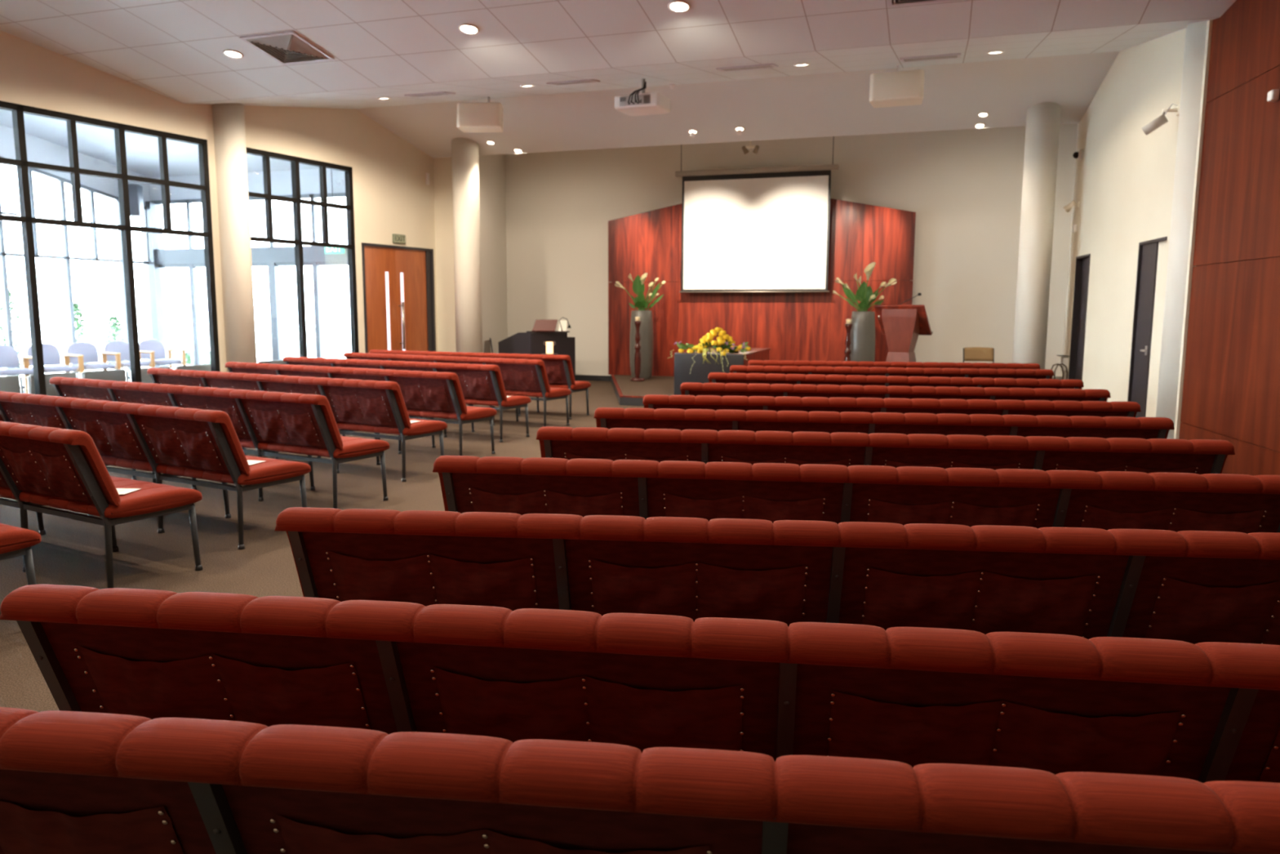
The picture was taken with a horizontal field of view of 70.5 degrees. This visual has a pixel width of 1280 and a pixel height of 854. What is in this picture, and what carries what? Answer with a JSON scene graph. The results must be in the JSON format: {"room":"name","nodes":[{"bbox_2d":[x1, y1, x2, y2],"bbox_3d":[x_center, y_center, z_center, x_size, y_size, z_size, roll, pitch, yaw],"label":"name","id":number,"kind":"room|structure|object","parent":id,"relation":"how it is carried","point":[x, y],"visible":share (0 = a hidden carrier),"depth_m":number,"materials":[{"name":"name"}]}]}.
{"room":"funeral chapel","nodes":[
{"label":"funeral chapel","id":0,"kind":"room"},
{"bbox_2d":[0,124,151,206],"bbox_3d":[-11.937,-4.981,12.871,0.100,2.540,12.100,3,8,18],"label":"wall","id":1,"kind":"structure","parent":0,"point":[38,150],"depth_m":16.70,"materials":[{"name":"grey paint"}]},
{"bbox_2d":[0,155,149,389],"bbox_3d":[-11.934,-3.097,13.095,0.090,5.586,11.933,3,8,18],"label":"window","id":2,"kind":"structure","parent":1,"relation":"in","point":[61,181],"depth_m":16.88,"materials":[{"name":"grey metal"}]},
{"bbox_2d":[117,183,144,216],"bbox_3d":[-10.066,-4.473,17.866,0.410,0.600,0.300,-1,8,-11],"label":"speaker","id":3,"kind":"object","parent":1,"relation":"attached to","point":[135,199],"visible":0.51,"depth_m":17.76},
{"bbox_2d":[0,30,438,372],"bbox_3d":[-8.069,-2.755,7.783,0.160,6.304,18.980,4,8,27],"label":"wall","id":4,"kind":"structure","parent":0,"point":[392,194],"depth_m":13.05,"materials":[{"name":"beige paint"}]},
{"bbox_2d":[0,100,220,395],"bbox_3d":[-7.140,-1.666,9.688,0.110,3.660,5.855,4,8,27],"label":"window","id":5,"kind":"structure","parent":4,"relation":"in","point":[21,162],"depth_m":11.00,"materials":[{"name":"brown metal"}]},
{"bbox_2d":[245,146,359,357],"bbox_3d":[-5.095,-2.168,13.606,0.110,3.660,2.160,4,8,27],"label":"window","id":6,"kind":"structure","parent":4,"relation":"in","point":[298,242],"depth_m":13.63,"materials":[{"name":"brown metal"}]},
{"bbox_2d":[361,242,435,352],"bbox_3d":[-4.124,-1.828,15.515,0.236,2.500,1.740,4,8,27],"label":"door","id":7,"kind":"structure","parent":4,"relation":"in","point":[398,281],"depth_m":15.44,"materials":[{"name":"brown wood"}]},
{"bbox_2d":[391,233,405,244],"bbox_3d":[-4.068,-3.176,15.302,0.038,0.150,0.300,4,8,27],"label":"exit sign","id":8,"kind":"object","parent":4,"relation":"attached to","point":[397,238],"visible":1,"depth_m":15.28,"materials":[{"name":"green plastic"}]},
{"bbox_2d":[149,168,345,200],"bbox_3d":[-6.698,-4.697,17.550,7.300,0.528,0.100,3,8,18],"label":"wall","id":9,"kind":"structure","parent":0,"point":[309,179],"depth_m":17.60,"materials":[{"name":"grey paint"}]},
{"bbox_2d":[140,192,348,367],"bbox_3d":[-6.825,-2.698,17.797,7.120,3.620,0.280,3,8,18],"label":"window","id":10,"kind":"structure","parent":9,"relation":"in","point":[155,286],"depth_m":18.35,"materials":[{"name":"grey metal"}]},
{"bbox_2d":[0,380,644,711],"bbox_3d":[-1.959,0.474,8.020,18.400,0.120,21.200,3,8,18],"label":"floor","id":11,"kind":"structure","parent":0,"point":[72,552],"depth_m":5.93,"materials":[{"name":"brown carpet"}]},
{"bbox_2d":[0,375,23,393],"bbox_3d":[-7.418,-0.228,10.253,0.520,0.700,0.584,4,8,27],"label":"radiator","id":12,"kind":"object","parent":11,"relation":"on","point":[7,383],"visible":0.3,"depth_m":10.25,"materials":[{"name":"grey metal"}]},
{"bbox_2d":[0,523,41,585],"bbox_3d":[-4.284,0.421,4.576,3.295,0.857,0.704,4,8,29],"label":"pew","id":13,"kind":"object","parent":11,"relation":"on","point":[15,541],"visible":0.84,"depth_m":4.02,"materials":[{"name":"red fabric"}]},
{"bbox_2d":[26,372,78,395],"bbox_3d":[-7.124,-0.300,10.817,0.520,0.700,0.584,4,8,27],"label":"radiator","id":14,"kind":"object","parent":11,"relation":"on","point":[51,391],"visible":0.3,"depth_m":10.62,"materials":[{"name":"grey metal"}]},
{"bbox_2d":[0,421,202,588],"bbox_3d":[-4.003,0.302,5.497,3.295,0.857,0.704,4,8,29],"label":"pew","id":15,"kind":"object","parent":11,"relation":"on","point":[64,468],"visible":0.98,"depth_m":4.66,"materials":[{"name":"red fabric"}]},
{"bbox_2d":[115,488,141,494],"bbox_3d":[-2.798,0.341,4.811,0.210,0.002,0.150,1,7,3],"label":"leaflet","id":16,"kind":"object","parent":15,"relation":"on","point":[121,491],"visible":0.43,"depth_m":4.83,"materials":[{"name":"beige paper"}]},
{"bbox_2d":[80,368,128,381],"bbox_3d":[-6.839,-0.370,11.363,0.520,0.700,0.584,4,8,27],"label":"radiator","id":17,"kind":"object","parent":11,"relation":"on","point":[118,375],"visible":0.29,"depth_m":11.23,"materials":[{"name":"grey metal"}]},
{"bbox_2d":[129,366,172,382],"bbox_3d":[-6.553,-0.440,11.909,0.520,0.700,0.584,4,8,27],"label":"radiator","id":18,"kind":"object","parent":11,"relation":"on","point":[145,378],"visible":0.09,"depth_m":11.68,"materials":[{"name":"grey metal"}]},
{"bbox_2d":[0,391,311,549],"bbox_3d":[-3.718,0.191,6.364,3.295,0.857,0.704,4,8,29],"label":"pew","id":19,"kind":"object","parent":11,"relation":"on","point":[172,442],"visible":0.79,"depth_m":5.69,"materials":[{"name":"red fabric"}]},
{"bbox_2d":[174,364,211,371],"bbox_3d":[-6.268,-0.510,12.455,0.520,0.700,0.584,4,8,27],"label":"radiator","id":20,"kind":"object","parent":11,"relation":"on","point":[202,366],"visible":0.19,"depth_m":12.31,"materials":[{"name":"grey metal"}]},
{"bbox_2d":[48,376,389,508],"bbox_3d":[-3.484,0.064,7.344,3.295,0.857,0.704,4,8,29],"label":"pew","id":21,"kind":"object","parent":11,"relation":"on","point":[272,423],"visible":0.56,"depth_m":6.67,"materials":[{"name":"red fabric"}]},
{"bbox_2d":[212,103,257,372],"bbox_3d":[-5.559,-2.272,12.452,0.410,4.160,0.410,3,8,18],"label":"round column","id":22,"kind":"structure","parent":11,"relation":"on","point":[228,119],"depth_m":12.25,"materials":[{"name":"beige paint"}]},
{"bbox_2d":[257,360,285,364],"bbox_3d":[-5.661,-0.659,13.618,0.520,0.700,0.584,4,8,27],"label":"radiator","id":23,"kind":"object","parent":11,"relation":"on","point":[272,362],"visible":0.12,"depth_m":13.45,"materials":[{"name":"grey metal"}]},
{"bbox_2d":[146,368,447,481],"bbox_3d":[-3.294,-0.088,8.522,3.295,0.857,0.704,4,8,29],"label":"pew","id":24,"kind":"object","parent":11,"relation":"on","point":[375,406],"visible":0.44,"depth_m":7.80,"materials":[{"name":"red fabric"}]},
{"bbox_2d":[225,361,497,455],"bbox_3d":[-3.021,-0.227,9.600,3.295,0.857,0.704,4,9,30],"label":"pew","id":25,"kind":"object","parent":11,"relation":"on","point":[432,394],"visible":0.37,"depth_m":8.84,"materials":[{"name":"red fabric"}]},
{"bbox_2d":[282,355,531,442],"bbox_3d":[-2.829,-0.381,10.788,3.295,0.857,0.704,4,8,29],"label":"pew","id":26,"kind":"object","parent":11,"relation":"on","point":[480,384],"visible":0.38,"depth_m":10.00,"materials":[{"name":"red fabric"}]},
{"bbox_2d":[343,352,571,426],"bbox_3d":[-2.442,-0.516,11.839,3.295,0.857,0.704,4,9,30],"label":"pew","id":27,"kind":"object","parent":11,"relation":"on","point":[521,377],"visible":0.41,"depth_m":11.03,"materials":[{"name":"red fabric"}]},
{"bbox_2d":[451,137,482,352],"bbox_3d":[-2.953,-2.711,15.517,0.450,4.260,0.450,3,8,18],"label":"round column","id":28,"kind":"structure","parent":11,"relation":"on","point":[464,152],"depth_m":15.29,"materials":[{"name":"beige paint"}]},
{"bbox_2d":[368,349,591,419],"bbox_3d":[-2.295,-0.640,12.795,3.295,0.857,0.704,4,8,25],"label":"pew","id":29,"kind":"object","parent":11,"relation":"on","point":[559,370],"visible":0.27,"depth_m":12.02,"materials":[{"name":"red fabric"}]},
{"bbox_2d":[483,337,493,353],"bbox_3d":[-2.662,-1.125,16.241,0.328,0.935,0.038,4,8,28],"label":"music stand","id":30,"kind":"object","parent":11,"relation":"on","point":[487,344],"visible":0.45,"depth_m":16.23,"materials":[{"name":"black metal"}]},
{"bbox_2d":[498,330,575,381],"bbox_3d":[-1.961,-1.302,17.175,0.970,1.045,1.220,-5,9,-36],"label":"organ console","id":31,"kind":"object","parent":11,"relation":"on","point":[528,343],"visible":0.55,"depth_m":16.72,"materials":[{"name":"grey laminate"}]},
{"bbox_2d":[531,319,558,331],"bbox_3d":[-1.730,-1.846,16.476,0.470,0.214,0.170,0,7,-3],"label":"music stand","id":32,"kind":"object","parent":31,"relation":"on","point":[540,325],"visible":1,"depth_m":16.48,"materials":[{"name":"brown wood"}]},
{"bbox_2d":[526,330,569,333],"bbox_3d":[-1.702,-1.762,16.755,0.720,0.023,0.340,-5,9,-36],"label":"shelf","id":33,"kind":"object","parent":31,"relation":"attached to","point":[556,331],"depth_m":16.63,"materials":[{"name":"black laminate"}]},
{"bbox_2d":[0,583,1279,782],"bbox_3d":[0.323,0.762,2.072,3.295,0.857,0.704,1,7,8],"label":"pew","id":34,"kind":"object","parent":11,"relation":"on","point":[1055,704],"visible":0.7,"depth_m":1.77,"materials":[{"name":"red fabric"}]},
{"bbox_2d":[0,706,1279,853],"bbox_3d":[0.214,0.830,1.548,3.295,0.857,0.704,1,7,7],"label":"pew","id":35,"kind":"object","parent":11,"relation":"on","point":[72,782],"visible":1,"depth_m":1.23,"materials":[{"name":"red fabric"}]},
{"bbox_2d":[610,374,674,406],"bbox_3d":[1.825,-0.602,15.358,6.494,0.150,4.352,3,8,18],"label":"stage platform","id":36,"kind":"object","parent":11,"relation":"on","point":[628,393],"visible":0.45,"depth_m":15.13,"materials":[{"name":"grey"}]},
{"bbox_2d":[630,320,644,381],"bbox_3d":[-0.045,-1.387,16.536,0.270,1.090,0.270,3,8,18],"label":"candlestick","id":37,"kind":"object","parent":36,"relation":"on","point":[637,354],"visible":1,"depth_m":16.50,"materials":[{"name":"brown wood"}]},
{"bbox_2d":[629,310,653,379],"bbox_3d":[0.030,-1.552,17.073,0.450,1.280,0.450,3,8,18],"label":"floor vase","id":38,"kind":"object","parent":36,"relation":"on","point":[646,329],"visible":0.89,"depth_m":16.91,"materials":[{"name":"grey ceramic"}]},
{"bbox_2d":[614,272,666,310],"bbox_3d":[0.005,-2.423,16.873,0.939,0.881,0.228,2,8,13],"label":"lily arrangement","id":39,"kind":"object","parent":38,"relation":"in","point":[638,287],"visible":0.97,"depth_m":16.88,"materials":[{"name":"green plant"}]},
{"bbox_2d":[674,346,770,395],"bbox_3d":[1.361,-0.905,14.570,1.090,0.652,2.214,3,8,18],"label":"catafalque","id":40,"kind":"object","parent":36,"relation":"on","point":[700,371],"visible":0.58,"depth_m":13.59,"materials":[{"name":"grey stone"}]},
{"bbox_2d":[667,327,751,373],"bbox_3d":[1.093,-1.165,13.726,1.217,0.687,0.726,3,8,18],"label":"flower arrangement","id":41,"kind":"object","parent":40,"relation":"on","point":[704,344],"visible":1,"depth_m":13.56,"materials":[{"name":"yellow plant"}]},
{"bbox_2d":[608,198,915,376],"bbox_3d":[2.145,-2.711,17.126,5.786,3.580,0.150,3,8,18],"label":"panel","id":42,"kind":"object","parent":36,"relation":"on","point":[794,326],"visible":0.54,"depth_m":17.10,"materials":[{"name":"brown wood"}]},
{"bbox_2d":[844,324,853,360],"bbox_3d":[3.530,-1.214,15.385,0.270,1.070,0.270,3,8,18],"label":"candlestick","id":43,"kind":"object","parent":36,"relation":"on","point":[847,351],"visible":0.59,"depth_m":15.32,"materials":[{"name":"brown wood"}]},
{"bbox_2d":[850,311,875,361],"bbox_3d":[3.881,-1.377,15.832,0.450,1.280,0.450,3,8,18],"label":"floor vase","id":44,"kind":"object","parent":36,"relation":"on","point":[863,330],"visible":0.72,"depth_m":15.63,"materials":[{"name":"grey ceramic"}]},
{"bbox_2d":[832,262,896,311],"bbox_3d":[3.852,-2.312,15.575,1.072,1.022,0.299,3,8,18],"label":"lily arrangement","id":45,"kind":"object","parent":44,"relation":"in","point":[864,294],"visible":0.97,"depth_m":15.65,"materials":[{"name":"green plant"}]},
{"bbox_2d":[874,293,933,362],"bbox_3d":[4.047,-1.282,13.998,0.790,1.564,0.461,6,9,38],"label":"lectern","id":46,"kind":"object","parent":36,"relation":"on","point":[901,325],"visible":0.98,"depth_m":13.86,"materials":[{"name":"brown wood"}]},
{"bbox_2d":[274,506,1279,644],"bbox_3d":[0.589,0.655,2.903,3.295,0.857,0.704,1,7,6],"label":"pew","id":47,"kind":"object","parent":11,"relation":"on","point":[1193,587],"visible":0.67,"depth_m":2.59,"materials":[{"name":"red fabric"}]},
{"bbox_2d":[432,455,1279,533],"bbox_3d":[0.837,0.534,3.839,3.295,0.857,0.704,1,7,7],"label":"pew","id":48,"kind":"object","parent":11,"relation":"on","point":[1176,502],"visible":0.36,"depth_m":3.49,"materials":[{"name":"red fabric"}]},
{"bbox_2d":[594,407,1174,439],"bbox_3d":[1.397,0.301,5.654,3.295,0.857,0.704,1,7,8],"label":"pew","id":49,"kind":"object","parent":11,"relation":"on","point":[944,424],"visible":0.27,"depth_m":5.28,"materials":[{"name":"red fabric"}]},
{"bbox_2d":[536,426,1235,474],"bbox_3d":[1.150,0.416,4.758,3.295,0.857,0.704,1,7,7],"label":"pew","id":50,"kind":"object","parent":11,"relation":"on","point":[1199,456],"visible":0.38,"depth_m":4.39,"materials":[{"name":"red fabric"}]},
{"bbox_2d":[642,394,1141,417],"bbox_3d":[1.694,0.189,6.520,3.295,0.857,0.704,1,7,7],"label":"pew","id":51,"kind":"object","parent":11,"relation":"on","point":[1032,407],"visible":0.2,"depth_m":6.13,"materials":[{"name":"red fabric"}]},
{"bbox_2d":[729,364,1053,379],"bbox_3d":[2.642,-0.240,9.854,3.295,0.857,0.704,1,7,9],"label":"pew","id":52,"kind":"object","parent":11,"relation":"on","point":[1037,374],"visible":0.22,"depth_m":9.45,"materials":[{"name":"red fabric"}]},
{"bbox_2d":[747,360,1040,369],"bbox_3d":[2.964,-0.375,10.898,3.295,0.857,0.704,1,7,9],"label":"pew","id":53,"kind":"object","parent":11,"relation":"on","point":[751,362],"visible":0.19,"depth_m":10.50,"materials":[{"name":"red fabric"}]},
{"bbox_2d":[680,382,1110,401],"bbox_3d":[2.007,0.059,7.529,3.295,0.857,0.704,1,7,9],"label":"pew","id":54,"kind":"object","parent":11,"relation":"on","point":[694,388],"visible":0.21,"depth_m":7.15,"materials":[{"name":"red fabric"}]},
{"bbox_2d":[707,372,1084,389],"bbox_3d":[2.325,-0.080,8.608,3.295,0.857,0.704,2,8,13],"label":"pew","id":55,"kind":"object","parent":11,"relation":"on","point":[713,377],"visible":0.19,"depth_m":8.23,"materials":[{"name":"red fabric"}]},
{"bbox_2d":[963,346,994,362],"bbox_3d":[5.563,-0.874,14.811,0.492,0.840,0.536,2,8,10],"label":"chair","id":56,"kind":"object","parent":11,"relation":"on","point":[970,353],"visible":0.45,"depth_m":14.98,"materials":[{"name":"brown wood"}]},
{"bbox_2d":[1012,102,1060,368],"bbox_3d":[5.567,-2.325,12.771,0.430,4.260,0.430,3,8,18],"label":"round column","id":57,"kind":"structure","parent":11,"relation":"on","point":[1043,118],"depth_m":12.57,"materials":[{"name":"beige paint"}]},
{"bbox_2d":[1050,363,1067,379],"bbox_3d":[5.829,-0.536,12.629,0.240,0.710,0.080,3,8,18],"label":"chair","id":58,"kind":"object","parent":11,"relation":"on","point":[1056,364],"visible":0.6,"depth_m":12.59,"materials":[{"name":"brown metal"}]},
{"bbox_2d":[1155,21,1207,438],"bbox_3d":[5.397,-1.751,8.734,0.510,4.160,0.510,3,8,18],"label":"round column","id":59,"kind":"structure","parent":11,"relation":"on","point":[1195,33],"depth_m":8.64,"materials":[{"name":"beige paint"}]},
{"bbox_2d":[433,157,456,351],"bbox_3d":[-3.337,-3.006,16.146,0.700,4.680,0.120,3,8,18],"label":"wall","id":60,"kind":"structure","parent":0,"point":[442,166],"depth_m":16.11,"materials":[{"name":"beige paint"}]},
{"bbox_2d":[479,154,507,353],"bbox_3d":[-2.957,-3.377,17.380,0.120,5.100,2.874,1,7,5],"label":"wall","id":61,"kind":"structure","parent":0,"point":[491,167],"depth_m":17.72,"materials":[{"name":"beige paint"}]},
{"bbox_2d":[0,0,1235,177],"bbox_3d":[-3.565,-4.643,6.722,19.900,2.232,18.600,3,8,18],"label":"ceiling","id":62,"kind":"structure","parent":0,"point":[172,49],"depth_m":10.14,"materials":[{"name":"paint"}]},
{"bbox_2d":[222,49,243,58],"bbox_3d":[-4.502,-4.125,10.021,0.209,0.040,0.206,4,8,24],"label":"recessed light","id":63,"kind":"object","parent":62,"relation":"in","point":[233,54],"visible":1,"depth_m":10.02,"materials":[{"name":"white plastic"}]},
{"bbox_2d":[239,31,334,65],"bbox_3d":[-3.808,-4.090,9.797,0.680,0.129,0.674,3,8,18],"label":"ceiling vent","id":64,"kind":"object","parent":62,"relation":"in","point":[289,47],"visible":1,"depth_m":9.76,"materials":[{"name":"grey metal"}]},
{"bbox_2d":[324,168,344,253],"bbox_3d":[-5.766,-4.095,17.002,0.420,1.652,0.045,3,8,18],"label":"pendant light","id":65,"kind":"object","parent":62,"relation":"hanging from","point":[327,250],"visible":0.56,"depth_m":17.06,"materials":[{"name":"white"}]},
{"bbox_2d":[404,91,455,97],"bbox_3d":[-2.799,-4.431,12.066,0.600,0.067,0.299,3,8,18],"label":"ceiling vent","id":66,"kind":"object","parent":62,"relation":"in","point":[441,93],"visible":1,"depth_m":12.00,"materials":[{"name":"grey metal"}]},
{"bbox_2d":[457,23,479,34],"bbox_3d":[-1.722,-4.000,9.103,0.209,0.040,0.206,4,8,24],"label":"recessed light","id":67,"kind":"object","parent":62,"relation":"in","point":[465,28],"visible":1,"depth_m":9.10,"materials":[{"name":"white plastic"}]},
{"bbox_2d":[457,97,502,133],"bbox_3d":[-2.326,-4.581,13.228,0.656,0.475,0.307,1,1,4],"label":"speaker","id":68,"kind":"object","parent":62,"relation":"hanging from","point":[487,117],"visible":1,"depth_m":13.09},
{"bbox_2d":[458,103,497,124],"bbox_3d":[-2.337,-4.515,13.081,0.560,0.300,0.008,1,1,4],"label":"grille","id":69,"kind":"object","parent":68,"relation":"attached to","point":[468,113],"depth_m":13.08,"materials":[{"name":"beige"}]},
{"bbox_2d":[546,79,599,85],"bbox_3d":[-0.833,-4.311,11.330,0.600,0.067,0.299,3,8,18],"label":"ceiling vent","id":70,"kind":"object","parent":62,"relation":"in","point":[586,81],"visible":1,"depth_m":11.27,"materials":[{"name":"grey metal"}]},
{"bbox_2d":[614,78,670,115],"bbox_3d":[0.036,-4.209,11.466,0.600,0.405,0.607,3,8,23],"label":"ceiling projector","id":71,"kind":"object","parent":62,"relation":"attached to","point":[642,104],"visible":1,"depth_m":11.33,"materials":[{"name":"white plastic"}]},
{"bbox_2d":[667,0,690,12],"bbox_3d":[0.363,-3.906,8.410,0.209,0.040,0.206,4,8,24],"label":"recessed light","id":72,"kind":"object","parent":62,"relation":"in","point":[675,6],"visible":1,"depth_m":8.40,"materials":[{"name":"white plastic"}]},
{"bbox_2d":[715,63,777,71],"bbox_3d":[1.250,-4.180,10.536,0.660,0.077,0.358,3,8,18],"label":"ceiling vent","id":73,"kind":"object","parent":62,"relation":"in","point":[766,65],"visible":1,"depth_m":10.47,"materials":[{"name":"grey metal"}]},
{"bbox_2d":[869,65,924,107],"bbox_3d":[3.250,-4.329,11.432,0.656,0.475,0.307,3,2,20],"label":"speaker","id":74,"kind":"object","parent":62,"relation":"hanging from","point":[898,88],"visible":0.99,"depth_m":11.31},
{"bbox_2d":[872,71,919,98],"bbox_3d":[3.196,-4.264,11.293,0.560,0.300,0.008,3,2,20],"label":"grille","id":75,"kind":"object","parent":74,"relation":"attached to","point":[900,84],"depth_m":11.29,"materials":[{"name":"beige"}]},
{"bbox_2d":[887,0,959,7],"bbox_3d":[2.468,-3.805,7.775,0.680,0.129,0.674,3,8,18],"label":"ceiling vent","id":76,"kind":"object","parent":62,"relation":"in","point":[891,3],"visible":1,"depth_m":8.09,"materials":[{"name":"grey metal"}]},
{"bbox_2d":[899,53,960,62],"bbox_3d":[3.354,-4.264,10.461,0.660,0.087,0.417,3,8,18],"label":"ceiling vent","id":77,"kind":"object","parent":62,"relation":"in","point":[956,55],"visible":1,"depth_m":10.38,"materials":[{"name":"grey metal"}]},
{"bbox_2d":[504,123,1077,376],"bbox_3d":[2.385,-3.336,17.211,11.700,5.100,0.150,3,8,18],"label":"wall","id":78,"kind":"structure","parent":0,"point":[963,188],"depth_m":16.41,"materials":[{"name":"beige paint"}]},
{"bbox_2d":[575,374,610,381],"bbox_3d":[-1.596,-1.031,18.724,2.400,0.110,0.020,3,8,18],"label":"baseboard","id":79,"kind":"structure","parent":78,"relation":"attached to","point":[578,377],"depth_m":18.51,"materials":[{"name":"grey"}]},
{"bbox_2d":[1062,123,1078,355],"bbox_3d":[6.842,-2.933,14.229,0.120,5.100,2.818,4,8,24],"label":"wall","id":80,"kind":"structure","parent":0,"point":[1077,123],"depth_m":14.95,"materials":[{"name":"beige paint"}]},
{"bbox_2d":[1063,19,1213,439],"bbox_3d":[5.764,-2.229,10.755,0.140,4.590,4.700,2,8,12],"label":"wall","id":81,"kind":"structure","parent":0,"point":[1125,175],"depth_m":10.57,"materials":[{"name":"beige paint"}]},
{"bbox_2d":[1056,355,1069,370],"bbox_3d":[6.090,-0.925,13.050,0.120,0.215,0.240,2,8,12],"label":"side table","id":82,"kind":"object","parent":81,"relation":"attached to","point":[1064,358],"visible":0.8,"depth_m":12.95,"materials":[{"name":"white plastic"}]},
{"bbox_2d":[1063,200,1079,212],"bbox_3d":[6.040,-3.083,12.665,0.215,0.153,0.110,5,9,33],"label":"wall spotlight","id":83,"kind":"object","parent":81,"relation":"attached to","point":[1068,207],"visible":1,"depth_m":12.64,"materials":[{"name":"beige plastic"}]},
{"bbox_2d":[1067,253,1090,380],"bbox_3d":[6.101,-1.245,12.464,0.148,2.200,0.730,2,8,12],"label":"door","id":84,"kind":"structure","parent":81,"relation":"in","point":[1079,304],"depth_m":12.68,"materials":[{"name":"grey paint"}]},
{"bbox_2d":[1127,236,1167,417],"bbox_3d":[5.472,-0.890,9.717,0.185,2.200,0.870,2,8,12],"label":"door","id":85,"kind":"structure","parent":81,"relation":"in","point":[1151,253],"depth_m":9.74,"materials":[{"name":"grey paint"}]},
{"bbox_2d":[1142,103,1180,135],"bbox_3d":[5.139,-3.027,8.905,0.354,0.283,0.133,4,8,26],"label":"wall spotlight","id":86,"kind":"object","parent":81,"relation":"attached to","point":[1161,120],"visible":0.73,"depth_m":8.88,"materials":[{"name":"beige plastic"}]},
{"bbox_2d":[1178,0,1279,475],"bbox_3d":[3.998,-1.875,1.797,0.030,6.178,13.594,2,8,10],"label":"wall","id":87,"kind":"structure","parent":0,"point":[1231,386],"depth_m":7.63,"materials":[{"name":"brown wood"}]},
{"bbox_2d":[1266,89,1279,102],"bbox_3d":[4.942,-2.585,7.067,0.060,0.080,0.080,2,8,10],"label":"wall light","id":88,"kind":"object","parent":87,"relation":"attached to","point":[1273,95],"visible":1,"depth_m":7.04,"materials":[{"name":"white plastic"}]},
{"bbox_2d":[1199,256,1279,266],"bbox_3d":[4.107,-1.955,1.961,0.120,6.300,13.980,2,8,10],"label":"trim","id":89,"kind":"structure","parent":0,"point":[1278,256],"depth_m":7.62,"materials":[{"name":"brown wood"}]},
{"bbox_3d":[-8.901,-0.112,12.502,6.600,0.120,12.100,3,8,18],"label":"floor","id":90,"kind":"structure","parent":0,"visible":0},
{"bbox_2d":[0,344,33,393],"bbox_3d":[-10.307,-0.909,14.808,0.659,0.857,0.680,5,9,32],"label":"armchair","id":91,"kind":"object","parent":90,"relation":"on","point":[9,357],"visible":0.65,"depth_m":14.96,"materials":[{"name":"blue fabric"}]},
{"bbox_2d":[23,342,82,378],"bbox_3d":[-10.072,-1.001,15.525,0.659,0.857,0.680,5,9,32],"label":"armchair","id":92,"kind":"object","parent":90,"relation":"on","point":[51,356],"visible":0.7,"depth_m":15.62,"materials":[{"name":"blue fabric"}]},
{"bbox_2d":[66,342,119,372],"bbox_3d":[-9.837,-1.094,16.242,0.659,0.857,0.680,5,9,32],"label":"armchair","id":93,"kind":"object","parent":90,"relation":"on","point":[89,352],"visible":0.75,"depth_m":16.29,"materials":[{"name":"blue fabric"}]},
{"bbox_2d":[102,340,154,369],"bbox_3d":[-9.602,-1.186,16.959,0.659,0.857,0.680,5,9,32],"label":"armchair","id":94,"kind":"object","parent":90,"relation":"on","point":[121,347],"visible":0.53,"depth_m":17.00,"materials":[{"name":"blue fabric"}]},
{"bbox_2d":[138,338,186,368],"bbox_3d":[-9.367,-1.278,17.675,0.659,0.857,0.680,5,9,32],"label":"armchair","id":95,"kind":"object","parent":90,"relation":"on","point":[156,346],"visible":0.72,"depth_m":17.73,"materials":[{"name":"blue fabric"}]},
{"bbox_3d":[1.953,-5.742,15.532,12.300,0.100,3.100,3,8,18],"label":"ceiling","id":96,"kind":"structure","parent":0,"visible":0},
{"bbox_2d":[741,141,759,154],"bbox_3d":[1.972,-5.316,16.075,0.317,0.925,0.133,3,8,18],"label":"spotlight","id":97,"kind":"object","parent":96,"relation":"hanging from","point":[744,149],"visible":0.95,"depth_m":16.09,"materials":[{"name":"beige plastic"}]},
{"bbox_2d":[675,136,839,293],"bbox_3d":[2.102,-4.155,16.641,3.020,3.332,0.100,3,8,18],"label":"projection screen","id":98,"kind":"object","parent":96,"relation":"hanging from","point":[758,229],"visible":0.92,"depth_m":16.69,"materials":[{"name":"white fabric"}]},
{"label":"outside","id":99,"kind":"structure","parent":0,"visible":0},
{"bbox_2d":[0,325,351,389],"bbox_3d":[-29.761,-2.501,30.648,44.400,0.160,80.000,3,8,18],"label":"ground","id":100,"kind":"structure","parent":99,"point":[336,340],"depth_m":42.44,"materials":[{"name":"grey"}]},
{"bbox_2d":[0,288,26,376],"bbox_3d":[-12.880,-1.911,18.503,0.539,1.916,0.520,3,8,18],"label":"shrub","id":101,"kind":"object","parent":100,"relation":"on","point":[15,345],"visible":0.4,"depth_m":18.49,"materials":[{"name":"green plant"}]},
{"bbox_2d":[65,302,88,371],"bbox_3d":[-12.400,-1.948,19.984,0.464,1.610,0.475,3,8,18],"label":"shrub","id":102,"kind":"object","parent":100,"relation":"on","point":[79,314],"visible":0.46,"depth_m":19.91,"materials":[{"name":"green plant"}]},
{"bbox_2d":[102,315,125,369],"bbox_3d":[-12.109,-1.919,20.892,0.520,1.321,0.522,3,8,18],"label":"shrub","id":103,"kind":"object","parent":100,"relation":"on","point":[117,323],"visible":0.34,"depth_m":20.81,"materials":[{"name":"green plant"}]},
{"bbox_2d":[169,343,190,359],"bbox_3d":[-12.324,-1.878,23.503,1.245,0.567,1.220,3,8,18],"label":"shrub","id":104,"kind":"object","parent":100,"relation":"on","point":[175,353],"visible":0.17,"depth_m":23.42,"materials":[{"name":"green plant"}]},
{"bbox_2d":[177,349,210,364],"bbox_3d":[-11.025,-1.719,22.686,1.019,0.472,1.027,3,8,18],"label":"shrub","id":105,"kind":"object","parent":100,"relation":"on","point":[205,353],"visible":0.48,"depth_m":22.49,"materials":[{"name":"green plant"}]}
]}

